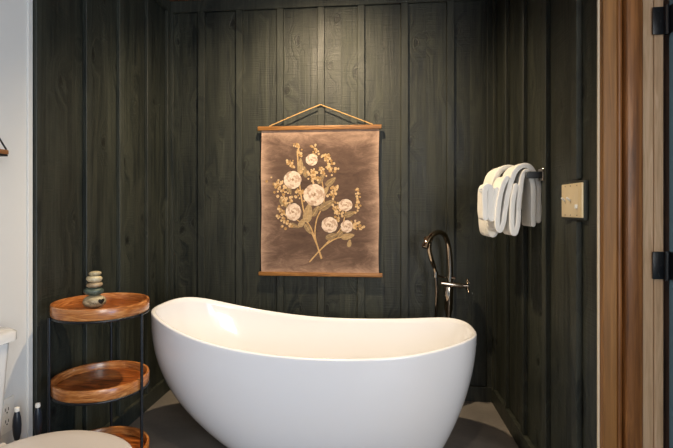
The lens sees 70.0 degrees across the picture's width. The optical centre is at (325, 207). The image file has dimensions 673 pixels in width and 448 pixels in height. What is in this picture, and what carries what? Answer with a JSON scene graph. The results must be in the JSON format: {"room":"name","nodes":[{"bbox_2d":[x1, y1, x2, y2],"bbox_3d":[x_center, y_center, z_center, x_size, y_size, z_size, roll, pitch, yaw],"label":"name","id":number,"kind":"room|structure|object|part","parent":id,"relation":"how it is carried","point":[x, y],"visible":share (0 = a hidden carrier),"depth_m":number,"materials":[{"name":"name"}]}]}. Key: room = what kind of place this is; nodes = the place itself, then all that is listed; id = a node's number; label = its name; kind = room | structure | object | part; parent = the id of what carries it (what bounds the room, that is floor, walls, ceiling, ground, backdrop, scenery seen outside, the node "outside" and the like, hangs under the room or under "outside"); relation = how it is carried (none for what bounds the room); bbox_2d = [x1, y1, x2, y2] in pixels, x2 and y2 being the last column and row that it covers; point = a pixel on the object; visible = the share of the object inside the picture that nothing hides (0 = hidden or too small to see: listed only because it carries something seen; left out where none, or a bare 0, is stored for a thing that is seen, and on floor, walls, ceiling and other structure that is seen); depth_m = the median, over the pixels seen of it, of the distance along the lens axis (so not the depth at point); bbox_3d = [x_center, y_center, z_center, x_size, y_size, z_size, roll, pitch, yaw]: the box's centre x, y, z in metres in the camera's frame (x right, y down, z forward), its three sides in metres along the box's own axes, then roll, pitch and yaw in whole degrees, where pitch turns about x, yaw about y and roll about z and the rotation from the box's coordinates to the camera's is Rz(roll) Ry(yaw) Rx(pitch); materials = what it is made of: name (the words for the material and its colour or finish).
{"room":"bathroom","nodes":[
{"label":"bathroom","id":0,"kind":"room"},
{"bbox_2d":[0,0,170,443],"bbox_3d":[-1.232,-0.077,0.818,0.141,2.355,4.271,0,0,6],"label":"wall","id":1,"kind":"structure","parent":0,"point":[101,68],"depth_m":2.06,"materials":[{"name":"black wood"}]},
{"bbox_2d":[0,138,8,156],"bbox_3d":[-1.073,-0.252,1.317,0.112,0.180,0.398,0,0,6],"label":"shelf","id":2,"kind":"object","parent":1,"relation":"attached to","point":[3,152],"visible":1,"depth_m":1.50,"materials":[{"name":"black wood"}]},
{"bbox_2d":[1,395,13,435],"bbox_3d":[-1.092,0.710,1.638,0.009,0.116,0.072,0,0,6],"label":"wall outlet","id":3,"kind":"object","parent":1,"relation":"attached to","point":[8,405],"visible":0.94,"depth_m":1.64,"materials":[{"name":"white plastic"}]},
{"bbox_2d":[3,405,10,415],"bbox_3d":[-1.089,0.690,1.638,0.002,0.034,0.034,0,0,6],"label":"socket","id":4,"kind":"object","parent":3,"relation":"attached to","point":[6,408],"depth_m":1.64,"materials":[{"name":"white plastic"}]},
{"bbox_2d":[3,417,10,426],"bbox_3d":[-1.089,0.730,1.638,0.002,0.034,0.034,0,0,6],"label":"socket","id":5,"kind":"object","parent":3,"relation":"attached to","point":[6,420],"depth_m":1.64,"materials":[{"name":"white plastic"}]},
{"bbox_3d":[-1.012,1.058,2.340,0.021,0.085,1.155,0,0,6],"label":"rail","id":6,"kind":"part","parent":1,"relation":"part of","materials":[{"name":"black wood"}]},
{"bbox_3d":[-1.012,-1.220,2.340,0.021,0.071,1.155,0,0,6],"label":"rail","id":7,"kind":"part","parent":1,"relation":"part of","materials":[{"name":"black wood"}]},
{"bbox_2d":[129,390,518,447],"bbox_3d":[0.417,1.140,0.671,3.510,0.080,4.521,0,0,6],"label":"floor","id":8,"kind":"structure","parent":0,"point":[167,424],"depth_m":2.40,"materials":[{"name":"grey tile"}]},
{"bbox_2d":[12,406,21,441],"bbox_3d":[-1.026,0.880,1.593,0.070,0.440,0.070,0,0,6],"label":"toilet brush","id":9,"kind":"object","parent":8,"relation":"on","point":[16,423],"visible":0.85,"depth_m":1.58,"materials":[{"name":"black plastic"}]},
{"bbox_2d":[33,402,41,435],"bbox_3d":[-0.985,0.883,1.646,0.060,0.434,0.060,0,0,6],"label":"plunger","id":10,"kind":"object","parent":8,"relation":"on","point":[37,419],"visible":0.83,"depth_m":1.63,"materials":[{"name":"black plastic"}]},
{"bbox_2d":[0,327,131,447],"bbox_3d":[-0.816,0.731,1.255,0.624,0.739,0.394,0,0,6],"label":"toilet","id":11,"kind":"object","parent":8,"relation":"on","point":[70,438],"visible":1,"depth_m":1.38,"materials":[{"name":"white ceramic"}]},
{"bbox_3d":[-1.043,0.571,1.278,0.160,0.338,0.367,0,0,6],"label":"tank","id":12,"kind":"part","parent":11,"relation":"part of","materials":[{"name":"white ceramic"}]},
{"bbox_3d":[-1.038,0.381,1.278,0.178,0.040,0.394,0,0,6],"label":"tank lid","id":13,"kind":"part","parent":11,"relation":"part of","materials":[{"name":"white ceramic"}]},
{"bbox_3d":[-0.715,0.670,1.246,0.420,0.028,0.370,0,0,6],"label":"lid","id":14,"kind":"part","parent":11,"relation":"part of","materials":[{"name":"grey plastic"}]},
{"bbox_2d":[47,293,149,447],"bbox_3d":[-0.859,0.728,1.844,0.355,0.745,0.348,0,0,6],"label":"shelf","id":15,"kind":"object","parent":8,"relation":"on","point":[104,382],"visible":0.94,"depth_m":1.81,"materials":[{"name":"brown wood"}]},
{"bbox_3d":[-0.995,0.748,1.725,0.010,0.705,0.010,0,0,6],"label":"post","id":16,"kind":"part","parent":15,"relation":"part of","materials":[{"name":"black metal"}]},
{"bbox_2d":[82,295,105,307],"bbox_3d":[-0.891,0.359,1.847,0.082,0.050,0.074,0,0,6],"label":"pebble","id":17,"kind":"object","parent":15,"relation":"on","point":[96,301],"visible":0.94,"depth_m":1.82,"materials":[{"name":"beige stone"}]},
{"bbox_2d":[83,287,103,295],"bbox_3d":[-0.894,0.320,1.847,0.070,0.033,0.062,0,0,6],"label":"pebble","id":18,"kind":"object","parent":17,"relation":"on","point":[88,291],"visible":0.85,"depth_m":1.83,"materials":[{"name":"green stone"}]},
{"bbox_2d":[86,282,102,287],"bbox_3d":[-0.891,0.295,1.847,0.056,0.023,0.052,0,0,6],"label":"pebble","id":19,"kind":"object","parent":18,"relation":"on","point":[91,284],"visible":0.92,"depth_m":1.83,"materials":[{"name":"brown stone"}]},
{"bbox_2d":[86,275,101,281],"bbox_3d":[-0.891,0.272,1.847,0.054,0.028,0.049,0,0,6],"label":"pebble","id":20,"kind":"object","parent":19,"relation":"on","point":[90,278],"visible":0.95,"depth_m":1.83,"materials":[{"name":"stone"}]},
{"bbox_2d":[89,271,100,275],"bbox_3d":[-0.888,0.251,1.847,0.043,0.018,0.039,0,0,6],"label":"pebble","id":21,"kind":"object","parent":20,"relation":"on","point":[92,273],"visible":1,"depth_m":1.84,"materials":[{"name":"grey stone"}]},
{"bbox_2d":[50,293,148,321],"bbox_3d":[-0.863,0.376,1.844,0.346,0.041,0.346,0,0,6],"label":"tray","id":22,"kind":"object","parent":15,"relation":"on","point":[118,306],"depth_m":1.76,"materials":[{"name":"brown wood"}]},
{"bbox_2d":[51,360,148,402],"bbox_3d":[-0.863,0.660,1.844,0.346,0.041,0.346,0,0,6],"label":"tray","id":23,"kind":"object","parent":15,"relation":"on","point":[110,381],"depth_m":1.83,"materials":[{"name":"brown wood"}]},
{"bbox_3d":[-0.903,0.748,2.018,0.010,0.705,0.010,0,0,6],"label":"post","id":24,"kind":"part","parent":15,"relation":"part of","materials":[{"name":"black metal"}]},
{"bbox_2d":[89,426,148,447],"bbox_3d":[-0.863,0.935,1.844,0.346,0.041,0.346,0,0,6],"label":"tray","id":25,"kind":"object","parent":15,"relation":"on","point":[129,434],"depth_m":1.99,"materials":[{"name":"brown wood"}]},
{"bbox_3d":[-0.690,0.748,1.798,0.010,0.705,0.010,0,0,6],"label":"post","id":26,"kind":"part","parent":15,"relation":"part of","materials":[{"name":"black metal"}]},
{"bbox_2d":[151,297,476,447],"bbox_3d":[-0.064,0.776,2.203,1.456,0.648,0.729,0,0,6],"label":"bathtub","id":27,"kind":"object","parent":8,"relation":"on","point":[249,377],"visible":1,"depth_m":1.91,"materials":[{"name":"white ceramic"}]},
{"bbox_2d":[422,229,469,317],"bbox_3d":[0.622,0.607,2.568,0.327,0.987,0.134,0,0,-24],"label":"tub filler","id":28,"kind":"object","parent":8,"relation":"on","point":[448,285],"visible":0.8,"depth_m":2.59,"materials":[{"name":"silver metal"}]},
{"bbox_3d":[0.594,0.269,2.537,0.248,0.312,0.035,0,0,-42],"label":"spout","id":29,"kind":"part","parent":28,"relation":"part of","materials":[{"name":"silver metal"}]},
{"bbox_3d":[0.756,0.420,2.595,0.034,0.072,0.072,0,0,6],"label":"cross handle","id":30,"kind":"part","parent":28,"relation":"part of","materials":[{"name":"silver metal"}]},
{"bbox_2d":[170,0,491,401],"bbox_3d":[0.003,-0.077,2.870,2.232,2.355,0.173,0,0,6],"label":"wall","id":31,"kind":"structure","parent":0,"point":[420,70],"depth_m":2.81,"materials":[{"name":"black wood"}]},
{"bbox_3d":[-0.041,-0.468,2.799,0.726,0.024,0.024,0,0,6],"label":"rod","id":32,"kind":"part","parent":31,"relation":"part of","materials":[{"name":"brown wood"}]},
{"bbox_3d":[-0.036,0.387,2.799,0.725,0.022,0.024,0,0,6],"label":"rod","id":33,"kind":"part","parent":31,"relation":"part of","materials":[{"name":"brown wood"}]},
{"bbox_3d":[-0.032,-0.543,2.804,0.610,0.129,0.018,0,0,6],"label":"hanging cord","id":34,"kind":"part","parent":31,"relation":"part of","materials":[{"name":"brown fabric"}]},
{"bbox_3d":[-0.001,-1.220,2.826,1.932,0.071,0.021,0,0,6],"label":"rail","id":35,"kind":"part","parent":31,"relation":"part of","materials":[{"name":"black wood"}]},
{"bbox_3d":[-0.001,1.058,2.826,1.932,0.085,0.021,0,0,6],"label":"rail","id":36,"kind":"part","parent":31,"relation":"part of","materials":[{"name":"black wood"}]},
{"bbox_2d":[492,0,596,447],"bbox_3d":[0.959,-0.077,2.095,0.171,2.355,1.275,0,0,6],"label":"wall","id":37,"kind":"structure","parent":0,"point":[544,52],"depth_m":1.86,"materials":[{"name":"black wood"}]},
{"bbox_3d":[0.883,1.058,2.094,0.021,0.085,1.252,0,0,6],"label":"rail","id":38,"kind":"part","parent":37,"relation":"part of","materials":[{"name":"black wood"}]},
{"bbox_2d":[525,168,544,180],"bbox_3d":[0.856,-0.132,2.095,0.075,0.050,0.455,0,0,6],"label":"towel bar","id":39,"kind":"object","parent":37,"relation":"attached to","point":[540,174],"visible":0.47,"depth_m":1.90,"materials":[{"name":"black metal"}]},
{"bbox_2d":[478,165,521,236],"bbox_3d":[0.794,-0.030,2.181,0.169,0.319,0.179,0,0,6],"label":"towel","id":40,"kind":"object","parent":39,"relation":"hanging from","point":[491,176],"visible":0.31,"depth_m":2.12,"materials":[{"name":"white fabric"}]},
{"bbox_2d":[487,163,541,232],"bbox_3d":[0.785,-0.041,2.010,0.189,0.286,0.140,0,0,6],"label":"towel","id":41,"kind":"object","parent":39,"relation":"hanging from","point":[504,183],"visible":0.74,"depth_m":1.95,"materials":[{"name":"white fabric"}]},
{"bbox_2d":[477,183,498,221],"bbox_3d":[0.673,-0.023,2.011,0.087,0.158,0.106,0,0,6],"label":"washcloth","id":42,"kind":"object","parent":41,"relation":"hanging from","point":[487,194],"visible":0.95,"depth_m":1.96,"materials":[{"name":"white fabric"}]},
{"bbox_2d":[503,169,535,235],"bbox_3d":[0.800,-0.022,1.996,0.107,0.272,0.127,0,0,6],"label":"towel","id":43,"kind":"object","parent":39,"relation":"hanging from","point":[523,189],"visible":0.79,"depth_m":1.94,"materials":[{"name":"white fabric"}]},
{"bbox_3d":[0.828,-0.132,1.915,0.056,0.026,0.018,0,0,6],"label":"bracket arm","id":44,"kind":"part","parent":39,"relation":"part of","materials":[{"name":"black metal"}]},
{"bbox_3d":[0.859,-0.132,1.893,0.027,0.050,0.054,0,0,6],"label":"wall plate","id":45,"kind":"part","parent":39,"relation":"part of","materials":[{"name":"silver metal"}]},
{"bbox_2d":[561,182,583,217],"bbox_3d":[0.819,-0.025,1.614,0.021,0.114,0.168,0,0,6],"label":"light switch","id":46,"kind":"object","parent":37,"relation":"attached to","point":[572,197],"visible":1,"depth_m":1.59,"materials":[{"name":"beige plastic"}]},
{"bbox_2d":[597,0,599,447],"bbox_3d":[0.830,-0.077,1.463,0.006,2.355,0.010,0,0,6],"label":"trim","id":47,"kind":"structure","parent":37,"relation":"attached to","point":[598,1],"depth_m":1.46,"materials":[{"name":"beige paint"}]},
{"bbox_2d":[600,0,616,447],"bbox_3d":[0.852,-0.077,1.450,0.040,2.355,0.029,0,0,6],"label":"trim","id":48,"kind":"structure","parent":37,"relation":"attached to","point":[608,8],"depth_m":1.44,"materials":[{"name":"brown wood"}]},
{"bbox_2d":[617,0,621,447],"bbox_3d":[0.881,-0.077,1.448,0.019,2.355,0.026,0,0,6],"label":"trim","id":49,"kind":"structure","parent":37,"relation":"attached to","point":[619,2],"depth_m":1.44,"materials":[{"name":"brown wood"}]},
{"bbox_2d":[622,0,642,447],"bbox_3d":[0.915,-0.077,1.438,0.050,2.355,0.041,0,0,6],"label":"trim","id":50,"kind":"structure","parent":37,"relation":"attached to","point":[632,10],"depth_m":1.42,"materials":[{"name":"brown wood"}]},
{"bbox_2d":[652,0,672,447],"bbox_3d":[0.972,0.070,1.054,0.087,2.040,0.738,0,0,6],"label":"door","id":51,"kind":"structure","parent":37,"relation":"in","point":[662,17],"depth_m":1.41,"materials":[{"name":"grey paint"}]},
{"bbox_2d":[663,0,668,447],"bbox_3d":[1.583,-0.077,1.449,1.152,2.355,0.118,0,0,6],"label":"door","id":52,"kind":"structure","parent":0,"point":[665,2],"depth_m":1.45,"materials":[{"name":"brown wood"}]},
{"bbox_2d":[643,0,662,447],"bbox_3d":[0.972,-0.077,1.439,0.060,2.355,0.026,0,0,6],"label":"trim","id":53,"kind":"structure","parent":52,"relation":"attached to","point":[652,44],"depth_m":1.43,"materials":[{"name":"brown wood"}]}
]}

